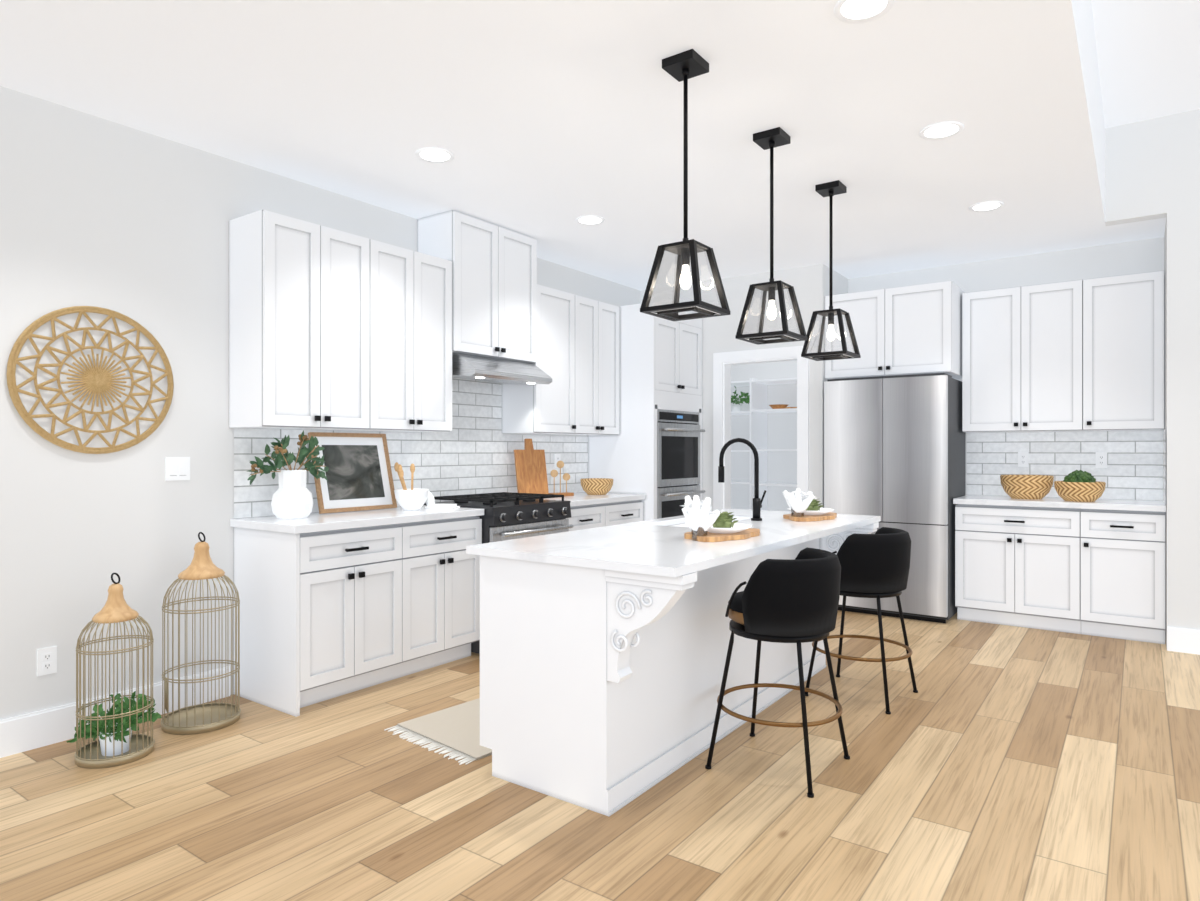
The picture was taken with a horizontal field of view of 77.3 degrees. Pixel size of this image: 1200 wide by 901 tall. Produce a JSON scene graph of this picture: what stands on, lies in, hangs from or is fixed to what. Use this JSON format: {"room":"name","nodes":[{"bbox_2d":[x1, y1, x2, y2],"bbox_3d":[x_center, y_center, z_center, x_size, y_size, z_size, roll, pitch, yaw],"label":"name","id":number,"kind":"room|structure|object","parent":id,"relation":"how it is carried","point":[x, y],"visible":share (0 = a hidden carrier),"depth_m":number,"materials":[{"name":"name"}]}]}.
{"room":"kitchen","nodes":[
{"label":"kitchen","id":0,"kind":"room"},
{"bbox_2d":[0,86,639,719],"bbox_3d":[-2.732,-0.435,2.965,0.140,3.440,13.620,0,0,36],"label":"wall","id":1,"kind":"structure","parent":0,"point":[114,216],"depth_m":3.51,"materials":[{"name":"white paint"}]},
{"bbox_2d":[37,646,56,675],"bbox_3d":[-2.416,0.920,3.277,0.008,0.116,0.072,0,0,36],"label":"electrical outlet","id":2,"kind":"object","parent":1,"relation":"attached to","point":[46,660],"visible":1,"depth_m":3.27,"materials":[{"name":"white plastic"}]},
{"bbox_2d":[6,306,173,453],"bbox_3d":[-2.294,-0.320,3.420,0.024,0.672,0.672,0,0,36],"label":"wall decoration","id":3,"kind":"object","parent":1,"relation":"attached to","point":[97,379],"visible":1,"depth_m":3.39,"materials":[{"name":"beige wicker"}]},
{"bbox_2d":[0,666,229,757],"bbox_3d":[-4.294,1.208,0.661,0.015,0.155,8.055,0,0,36],"label":"baseboard","id":4,"kind":"structure","parent":1,"relation":"attached to","point":[33,730],"depth_m":3.32,"materials":[{"name":"white paint"}]},
{"bbox_2d":[165,457,189,480],"bbox_3d":[-2.095,0.090,3.723,0.008,0.116,0.116,0,0,36],"label":"light switch","id":5,"kind":"object","parent":1,"relation":"attached to","point":[177,468],"visible":1,"depth_m":3.72,"materials":[{"name":"white plastic"}]},
{"bbox_2d":[229,210,380,430],"bbox_3d":[-1.607,-0.662,4.114,0.337,1.085,0.690,0,0,36],"label":"upper cabinet","id":6,"kind":"object","parent":1,"relation":"attached to","point":[331,329],"depth_m":3.92,"materials":[{"name":"paint"}]},
{"bbox_2d":[234,378,587,518],"bbox_3d":[-1.016,-0.113,5.219,0.001,1.027,3.123,0,0,36],"label":"backsplash","id":7,"kind":"structure","parent":1,"relation":"attached to","point":[472,452],"depth_m":5.25,"materials":[{"name":"tile"}]},
{"bbox_2d":[554,454,560,467],"bbox_3d":[-0.347,0.085,6.140,0.008,0.116,0.072,0,0,36],"label":"outlet","id":8,"kind":"object","parent":7,"relation":"attached to","point":[557,457],"visible":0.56,"depth_m":6.12,"materials":[{"name":"white plastic"}]},
{"bbox_2d":[381,242,451,431],"bbox_3d":[-1.273,-0.662,4.578,0.337,1.085,0.686,0,0,36],"label":"upper cabinet","id":9,"kind":"object","parent":1,"relation":"attached to","point":[416,287],"depth_m":4.52,"materials":[{"name":"paint"}]},
{"bbox_2d":[417,210,536,362],"bbox_3d":[-0.820,-1.078,5.172,0.380,0.896,0.800,0,0,36],"label":"upper cabinet","id":10,"kind":"object","parent":1,"relation":"attached to","point":[494,291],"visible":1,"depth_m":5.01,"materials":[{"name":"paint"}]},
{"bbox_2d":[452,352,551,383],"bbox_3d":[-0.763,-0.548,5.146,0.502,0.159,0.760,0,0,36],"label":"range hood","id":11,"kind":"object","parent":1,"relation":"attached to","point":[476,367],"visible":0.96,"depth_m":4.97,"materials":[{"name":"metal"}]},
{"bbox_2d":[502,284,619,434],"bbox_3d":[-0.274,-0.670,5.942,0.365,1.080,1.082,0,0,36],"label":"upper cabinet","id":12,"kind":"object","parent":1,"relation":"attached to","point":[578,350],"visible":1,"depth_m":5.75,"materials":[{"name":"paint"}]},
{"bbox_2d":[0,0,1165,290],"bbox_3d":[-1.044,-1.893,1.750,4.020,0.725,13.620,0,0,36],"label":"ceiling","id":13,"kind":"structure","parent":0,"point":[546,122],"depth_m":3.38,"materials":[{"name":"white paint"}]},
{"bbox_2d":[416,147,453,162],"bbox_3d":[-0.854,-1.526,3.880,0.196,0.008,0.196,0,0,36],"label":"recessed light","id":14,"kind":"object","parent":13,"relation":"in","point":[433,155],"visible":0.98,"depth_m":3.88,"materials":[{"name":"white paint"}]},
{"bbox_2d":[576,215,604,224],"bbox_3d":[-0.065,-1.526,4.976,0.196,0.008,0.196,0,0,36],"label":"recessed light","id":15,"kind":"object","parent":13,"relation":"in","point":[589,220],"visible":0.98,"depth_m":4.97,"materials":[{"name":"white paint"}]},
{"bbox_2d":[640,49,729,320],"bbox_3d":[0.337,-1.031,2.949,0.260,0.996,0.260,0,0,36],"label":"pendant light","id":16,"kind":"object","parent":13,"relation":"hanging from","point":[666,281],"visible":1,"depth_m":2.94,"materials":[{"name":"black metal"}]},
{"bbox_2d":[735,127,806,344],"bbox_3d":[0.833,-1.031,3.639,0.260,0.996,0.260,0,0,36],"label":"pendant light","id":17,"kind":"object","parent":13,"relation":"hanging from","point":[750,326],"visible":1,"depth_m":3.63,"materials":[{"name":"black metal"}]},
{"bbox_2d":[801,180,860,360],"bbox_3d":[1.336,-1.031,4.337,0.260,0.996,0.260,0,0,36],"label":"pendant light","id":18,"kind":"object","parent":13,"relation":"hanging from","point":[812,348],"visible":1,"depth_m":4.33,"materials":[{"name":"black metal"}]},
{"bbox_2d":[834,0,893,22],"bbox_3d":[0.906,-1.526,2.576,0.196,0.008,0.196,0,0,36],"label":"recessed light","id":19,"kind":"object","parent":13,"relation":"in","point":[854,11],"visible":1,"depth_m":2.59,"materials":[{"name":"white paint"}]},
{"bbox_2d":[919,121,963,139],"bbox_3d":[1.631,-1.526,3.582,0.196,0.008,0.196,0,0,36],"label":"recessed light","id":20,"kind":"object","parent":13,"relation":"in","point":[942,130],"visible":0.98,"depth_m":3.58,"materials":[{"name":"white paint"}]},
{"bbox_2d":[969,201,1003,211],"bbox_3d":[2.417,-1.526,4.692,0.196,0.008,0.196,0,0,36],"label":"recessed light","id":21,"kind":"object","parent":13,"relation":"in","point":[986,206],"visible":1,"depth_m":4.69,"materials":[{"name":"white paint"}]},
{"bbox_2d":[0,610,1199,900],"bbox_3d":[0.902,1.315,0.706,9.600,0.060,14.200,0,0,36],"label":"floor","id":22,"kind":"structure","parent":0,"point":[992,762],"depth_m":2.73,"materials":[{"name":"brown wood"}]},
{"bbox_2d":[66,573,161,768],"bbox_3d":[-2.067,0.900,3.177,0.350,0.768,0.340,0,0,36],"label":"cage","id":23,"kind":"object","parent":22,"relation":"on","point":[118,743],"visible":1,"depth_m":3.13,"materials":[{"name":"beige metal"}]},
{"bbox_2d":[66,690,161,756],"bbox_3d":[-2.050,1.153,3.164,0.307,0.236,0.340,0,0,36],"label":"plant","id":24,"kind":"object","parent":23,"relation":"on","point":[115,729],"depth_m":3.14,"materials":[{"name":"green plant"}]},
{"bbox_2d":[161,532,240,734],"bbox_3d":[-1.906,0.835,3.566,0.388,0.898,0.336,0,0,36],"label":"cage","id":25,"kind":"object","parent":22,"relation":"on","point":[200,718],"visible":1,"depth_m":3.52,"materials":[{"name":"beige metal"}]},
{"bbox_2d":[234,522,413,716],"bbox_3d":[-1.495,0.847,4.070,0.572,0.875,0.700,0,0,36],"label":"base cabinet","id":26,"kind":"object","parent":22,"relation":"on","point":[326,615],"depth_m":3.84,"materials":[{"name":"paint"}]},
{"bbox_2d":[230,505,483,533],"bbox_3d":[-1.328,0.380,4.284,0.592,0.040,1.282,0,0,36],"label":"countertop","id":27,"kind":"structure","parent":26,"relation":"on","point":[314,522],"depth_m":3.98,"materials":[{"name":"stone"}]},
{"bbox_2d":[247,430,328,518],"bbox_3d":[-1.644,0.126,3.978,0.239,0.465,0.501,0,0,36],"label":"vase","id":28,"kind":"object","parent":27,"relation":"on","point":[292,497],"visible":1,"depth_m":3.94,"materials":[{"name":"white ceramic"}]},
{"bbox_2d":[308,432,396,513],"bbox_3d":[-1.461,0.126,4.459,0.131,0.461,0.530,0,0,36],"label":"framed picture","id":29,"kind":"object","parent":27,"relation":"on","point":[358,474],"visible":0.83,"depth_m":4.46},
{"bbox_2d":[394,462,428,509],"bbox_3d":[-1.146,0.215,4.538,0.216,0.289,0.220,0,0,36],"label":"utensils","id":30,"kind":"object","parent":27,"relation":"on","point":[411,498],"visible":1,"depth_m":4.47,"materials":[{"name":"white ceramic"}]},
{"bbox_2d":[425,491,459,508],"bbox_3d":[-0.976,0.304,4.669,0.208,0.111,0.172,0,0,36],"label":"napkin","id":31,"kind":"object","parent":27,"relation":"on","point":[430,503],"visible":0.83,"depth_m":4.64,"materials":[{"name":"white fabric"}]},
{"bbox_2d":[384,698,491,764],"bbox_3d":[-0.413,1.279,3.654,0.584,0.011,1.100,0,0,42],"label":"jute rug","id":32,"kind":"object","parent":22,"relation":"on","point":[455,730],"visible":0.44,"depth_m":3.40,"materials":[{"name":"beige fabric"}]},
{"bbox_2d":[414,516,481,672],"bbox_3d":[-1.159,0.847,4.536,0.572,0.875,0.676,0,0,36],"label":"base cabinet","id":33,"kind":"object","parent":22,"relation":"on","point":[446,578],"depth_m":4.41,"materials":[{"name":"paint"}]},
{"bbox_2d":[424,492,572,653],"bbox_3d":[-0.668,0.796,5.077,0.703,0.977,0.768,0,0,36],"label":"range","id":34,"kind":"object","parent":22,"relation":"on","point":[508,516],"visible":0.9,"depth_m":4.86,"materials":[{"name":"black metal"}]},
{"bbox_2d":[566,500,643,530],"bbox_3d":[-0.177,0.848,5.871,0.606,0.875,1.084,0,0,36],"label":"base cabinet","id":35,"kind":"object","parent":22,"relation":"on","point":[597,515],"visible":0.25,"depth_m":5.72,"materials":[{"name":"paint"}]},
{"bbox_2d":[544,492,645,506],"bbox_3d":[-0.183,0.380,5.875,0.592,0.040,1.085,0,0,36],"label":"countertop","id":36,"kind":"structure","parent":35,"relation":"on","point":[580,499],"depth_m":5.75,"materials":[{"name":"stone"}]},
{"bbox_2d":[514,439,548,493],"bbox_3d":[-0.519,0.135,5.635,0.250,0.449,0.112,0,0,-32],"label":"cutting board","id":37,"kind":"object","parent":36,"relation":"on","point":[530,469],"visible":0.82,"depth_m":5.63,"materials":[{"name":"brown wood"}]},
{"bbox_2d":[549,461,573,495],"bbox_3d":[-0.314,0.220,5.931,0.200,0.279,0.090,0,0,-39],"label":"stand","id":38,"kind":"object","parent":36,"relation":"on","point":[554,473],"visible":0.96,"depth_m":5.93,"materials":[{"name":"beige wood"}]},
{"bbox_2d":[580,478,612,494],"bbox_3d":[-0.026,0.295,6.143,0.274,0.127,0.274,0,0,36],"label":"basket","id":39,"kind":"object","parent":36,"relation":"on","point":[596,486],"visible":1,"depth_m":6.04,"materials":[{"name":"beige wicker"}]},
{"bbox_2d":[588,303,701,520],"bbox_3d":[0.424,0.037,6.624,0.701,2.495,0.836,0,0,36],"label":"tall cabinet","id":40,"kind":"object","parent":22,"relation":"on","point":[660,363],"visible":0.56,"depth_m":6.25,"materials":[{"name":"paint"}]},
{"bbox_2d":[657,410,704,518],"bbox_3d":[0.466,0.307,6.594,0.690,1.285,0.712,0,0,36],"label":"double wall oven","id":41,"kind":"object","parent":40,"relation":"in","point":[678,456],"visible":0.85,"depth_m":6.37,"materials":[{"name":"metal"}]},
{"bbox_2d":[480,521,879,815],"bbox_3d":[0.550,0.848,3.643,0.941,0.876,2.264,0,0,36],"label":"kitchen island","id":42,"kind":"object","parent":22,"relation":"on","point":[603,652],"depth_m":2.86,"materials":[{"name":"paint"}]},
{"bbox_2d":[466,509,880,576],"bbox_3d":[0.545,0.393,3.649,0.950,0.031,2.360,0,0,36],"label":"island countertop","id":43,"kind":"structure","parent":42,"relation":"on","point":[654,548],"depth_m":3.02,"materials":[{"name":"white stone"}]},
{"bbox_2d":[666,517,741,524],"bbox_3d":[0.545,0.502,4.043,0.339,0.212,0.720,0,0,36],"label":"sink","id":44,"kind":"object","parent":43,"relation":"in","point":[738,518],"depth_m":4.16,"materials":[{"name":"white ceramic"}]},
{"bbox_2d":[681,495,759,541],"bbox_3d":[0.528,0.281,3.268,0.256,0.193,0.482,0,0,36],"label":"place setting","id":45,"kind":"object","parent":43,"relation":"on","point":[703,523],"visible":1,"depth_m":3.15,"materials":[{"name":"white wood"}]},
{"bbox_2d":[718,438,765,520],"bbox_3d":[0.775,0.154,4.116,0.263,0.446,0.086,0,0,36],"label":"faucet","id":46,"kind":"object","parent":43,"relation":"on","point":[757,503],"visible":1,"depth_m":4.05,"materials":[{"name":"black metal"}]},
{"bbox_2d":[782,488,836,521],"bbox_3d":[1.162,0.290,4.162,0.256,0.175,0.457,0,0,36],"label":"place setting","id":47,"kind":"object","parent":43,"relation":"on","point":[804,506],"visible":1,"depth_m":4.04,"materials":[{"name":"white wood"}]},
{"bbox_2d":[731,378,796,509],"bbox_3d":[1.784,0.275,7.706,1.644,2.020,0.402,0,0,36],"label":"pantry shelving","id":48,"kind":"object","parent":22,"relation":"on","point":[758,411],"visible":0.21,"depth_m":7.57,"materials":[{"name":"white paint"}]},
{"bbox_2d":[731,386,749,410],"bbox_3d":[1.431,-0.538,7.923,0.428,0.265,0.342,0,0,36],"label":"potted plant","id":49,"kind":"object","parent":48,"relation":"on","point":[737,406],"visible":0.79,"depth_m":7.88,"materials":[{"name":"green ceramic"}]},
{"bbox_2d":[769,404,796,408],"bbox_3d":[1.930,-0.461,7.614,0.435,0.090,0.220,0,0,36],"label":"bowls","id":50,"kind":"object","parent":48,"relation":"on","point":[779,406],"visible":0.5,"depth_m":7.60,"materials":[{"name":"brown wood"}]},
{"bbox_2d":[705,547,849,797],"bbox_3d":[0.734,0.851,3.082,0.502,0.868,0.502,0,0,36],"label":"bar stool","id":51,"kind":"object","parent":22,"relation":"on","point":[796,600],"visible":1,"depth_m":2.88,"materials":[{"name":"black fabric"}]},
{"bbox_2d":[805,527,917,714],"bbox_3d":[1.379,0.851,3.961,0.502,0.868,0.502,0,0,36],"label":"bar stool","id":52,"kind":"object","parent":22,"relation":"on","point":[876,565],"visible":0.75,"depth_m":3.75,"materials":[{"name":"black fabric"}]},
{"bbox_2d":[824,373,965,623],"bbox_3d":[2.389,0.356,6.068,0.910,1.857,0.740,0,0,36],"label":"refrigerator","id":53,"kind":"object","parent":22,"relation":"on","point":[894,451],"visible":0.75,"depth_m":5.70,"materials":[{"name":"metal"}]},
{"bbox_2d":[955,504,1090,634],"bbox_3d":[3.183,0.848,5.624,0.851,0.876,0.587,0,0,36],"label":"base cabinet","id":54,"kind":"object","parent":22,"relation":"on","point":[1020,566],"depth_m":5.38,"materials":[{"name":"paint"}]},
{"bbox_2d":[953,495,1165,511],"bbox_3d":[3.341,0.380,5.497,1.275,0.040,0.607,0,0,36],"label":"countertop","id":55,"kind":"structure","parent":54,"relation":"on","point":[1120,504],"depth_m":5.29,"materials":[{"name":"stone"}]},
{"bbox_2d":[1000,475,1053,498],"bbox_3d":[3.197,0.273,5.621,0.354,0.172,0.354,0,0,36],"label":"basket","id":56,"kind":"object","parent":55,"relation":"on","point":[1027,486],"visible":1,"depth_m":5.50,"materials":[{"name":"beige wicker"}]},
{"bbox_2d":[1054,481,1105,501],"bbox_3d":[3.415,0.290,5.341,0.314,0.137,0.314,0,0,36],"label":"basket","id":57,"kind":"object","parent":55,"relation":"on","point":[1081,491],"visible":0.92,"depth_m":5.23,"materials":[{"name":"beige wicker"}]},
{"bbox_2d":[1063,470,1095,481],"bbox_3d":[3.416,0.236,5.341,0.205,0.201,0.207,0,0,36],"label":"moss ball","id":58,"kind":"object","parent":57,"relation":"in","point":[1078,476],"visible":0.56,"depth_m":5.29,"materials":[{"name":"green plant"}]},
{"bbox_2d":[1091,509,1165,643],"bbox_3d":[3.649,0.848,5.288,0.529,0.876,0.587,0,0,36],"label":"base cabinet","id":59,"kind":"object","parent":22,"relation":"on","point":[1097,572],"depth_m":5.02,"materials":[{"name":"paint"}]},
{"bbox_2d":[640,264,827,510],"bbox_3d":[1.140,-0.122,6.708,1.770,2.815,0.120,0,0,36],"label":"wall","id":60,"kind":"structure","parent":0,"point":[809,284],"depth_m":6.42,"materials":[{"name":"white paint"}]},
{"bbox_2d":[713,346,808,510],"bbox_3d":[1.407,0.207,6.507,0.870,2.155,0.145,0,0,36],"label":"door frame","id":61,"kind":"structure","parent":60,"relation":"attached to","point":[723,362],"depth_m":6.62,"materials":[{"name":"white paint"}]},
{"bbox_2d":[731,361,796,511],"bbox_3d":[1.987,-0.122,7.885,1.770,2.815,0.120,0,0,36],"label":"wall","id":62,"kind":"structure","parent":0,"point":[781,434],"depth_m":7.93,"materials":[{"name":"white paint"}]},
{"bbox_2d":[828,267,847,295],"bbox_3d":[2.233,-0.122,6.815,0.120,2.815,1.330,0,0,36],"label":"wall","id":63,"kind":"structure","parent":0,"point":[840,283],"depth_m":6.47,"materials":[{"name":"white paint"}]},
{"bbox_2d":[848,237,1163,500],"bbox_3d":[3.162,-0.122,6.078,2.250,2.815,0.120,0,0,36],"label":"wall","id":64,"kind":"structure","parent":0,"point":[1129,257],"depth_m":5.83,"materials":[{"name":"white paint"}]},
{"bbox_2d":[825,280,964,378],"bbox_3d":[2.412,-0.932,6.133,0.962,0.685,0.660,0,0,36],"label":"upper cabinet","id":65,"kind":"object","parent":64,"relation":"attached to","point":[910,330],"visible":0.88,"depth_m":5.84,"materials":[{"name":"paint"}]},
{"bbox_2d":[962,278,1093,432],"bbox_3d":[3.265,-0.690,5.737,0.851,1.090,0.306,0,0,36],"label":"upper cabinet","id":66,"kind":"object","parent":64,"relation":"attached to","point":[1082,355],"depth_m":5.60,"materials":[{"name":"paint"}]},
{"bbox_2d":[967,428,1165,505],"bbox_3d":[3.324,0.108,5.481,1.287,0.502,0.660,0,0,36],"label":"backsplash","id":67,"kind":"structure","parent":64,"relation":"attached to","point":[1135,469],"depth_m":5.68,"materials":[{"name":"tile"}]},
{"bbox_2d":[1018,452,1028,466],"bbox_3d":[3.317,0.069,5.879,0.072,0.116,0.008,0,0,36],"label":"outlet","id":68,"kind":"object","parent":67,"relation":"attached to","point":[1023,459],"visible":1,"depth_m":5.87,"materials":[{"name":"white plastic"}]},
{"bbox_2d":[1096,452,1106,467],"bbox_3d":[3.731,0.071,5.581,0.072,0.116,0.008,0,0,36],"label":"outlet","id":69,"kind":"object","parent":67,"relation":"attached to","point":[1101,459],"visible":1,"depth_m":5.58,"materials":[{"name":"white plastic"}]},
{"bbox_2d":[1094,270,1163,430],"bbox_3d":[3.731,-0.690,5.402,0.529,1.090,0.306,0,0,36],"label":"upper cabinet","id":70,"kind":"object","parent":64,"relation":"attached to","point":[1129,308],"depth_m":5.25,"materials":[{"name":"paint"}]},
{"bbox_2d":[1091,0,1199,127],"bbox_3d":[1.406,-2.205,-0.982,3.810,0.100,12.050,0,0,36],"label":"ceiling","id":71,"kind":"structure","parent":0,"point":[1148,54],"depth_m":4.11,"materials":[{"name":"white paint"}]},
{"bbox_2d":[1105,109,1199,647],"bbox_3d":[5.158,-0.435,4.228,3.810,3.440,0.790,0,0,36],"label":"wall","id":72,"kind":"structure","parent":0,"point":[1152,169],"depth_m":4.80,"materials":[{"name":"white paint"}]},
{"bbox_2d":[1167,626,1199,654],"bbox_3d":[5.056,1.208,3.804,3.479,0.155,0.015,0,0,36],"label":"baseboard return","id":73,"kind":"object","parent":72,"relation":"attached to","point":[1184,640],"visible":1,"depth_m":4.77,"materials":[{"name":"white paint"}]}
]}

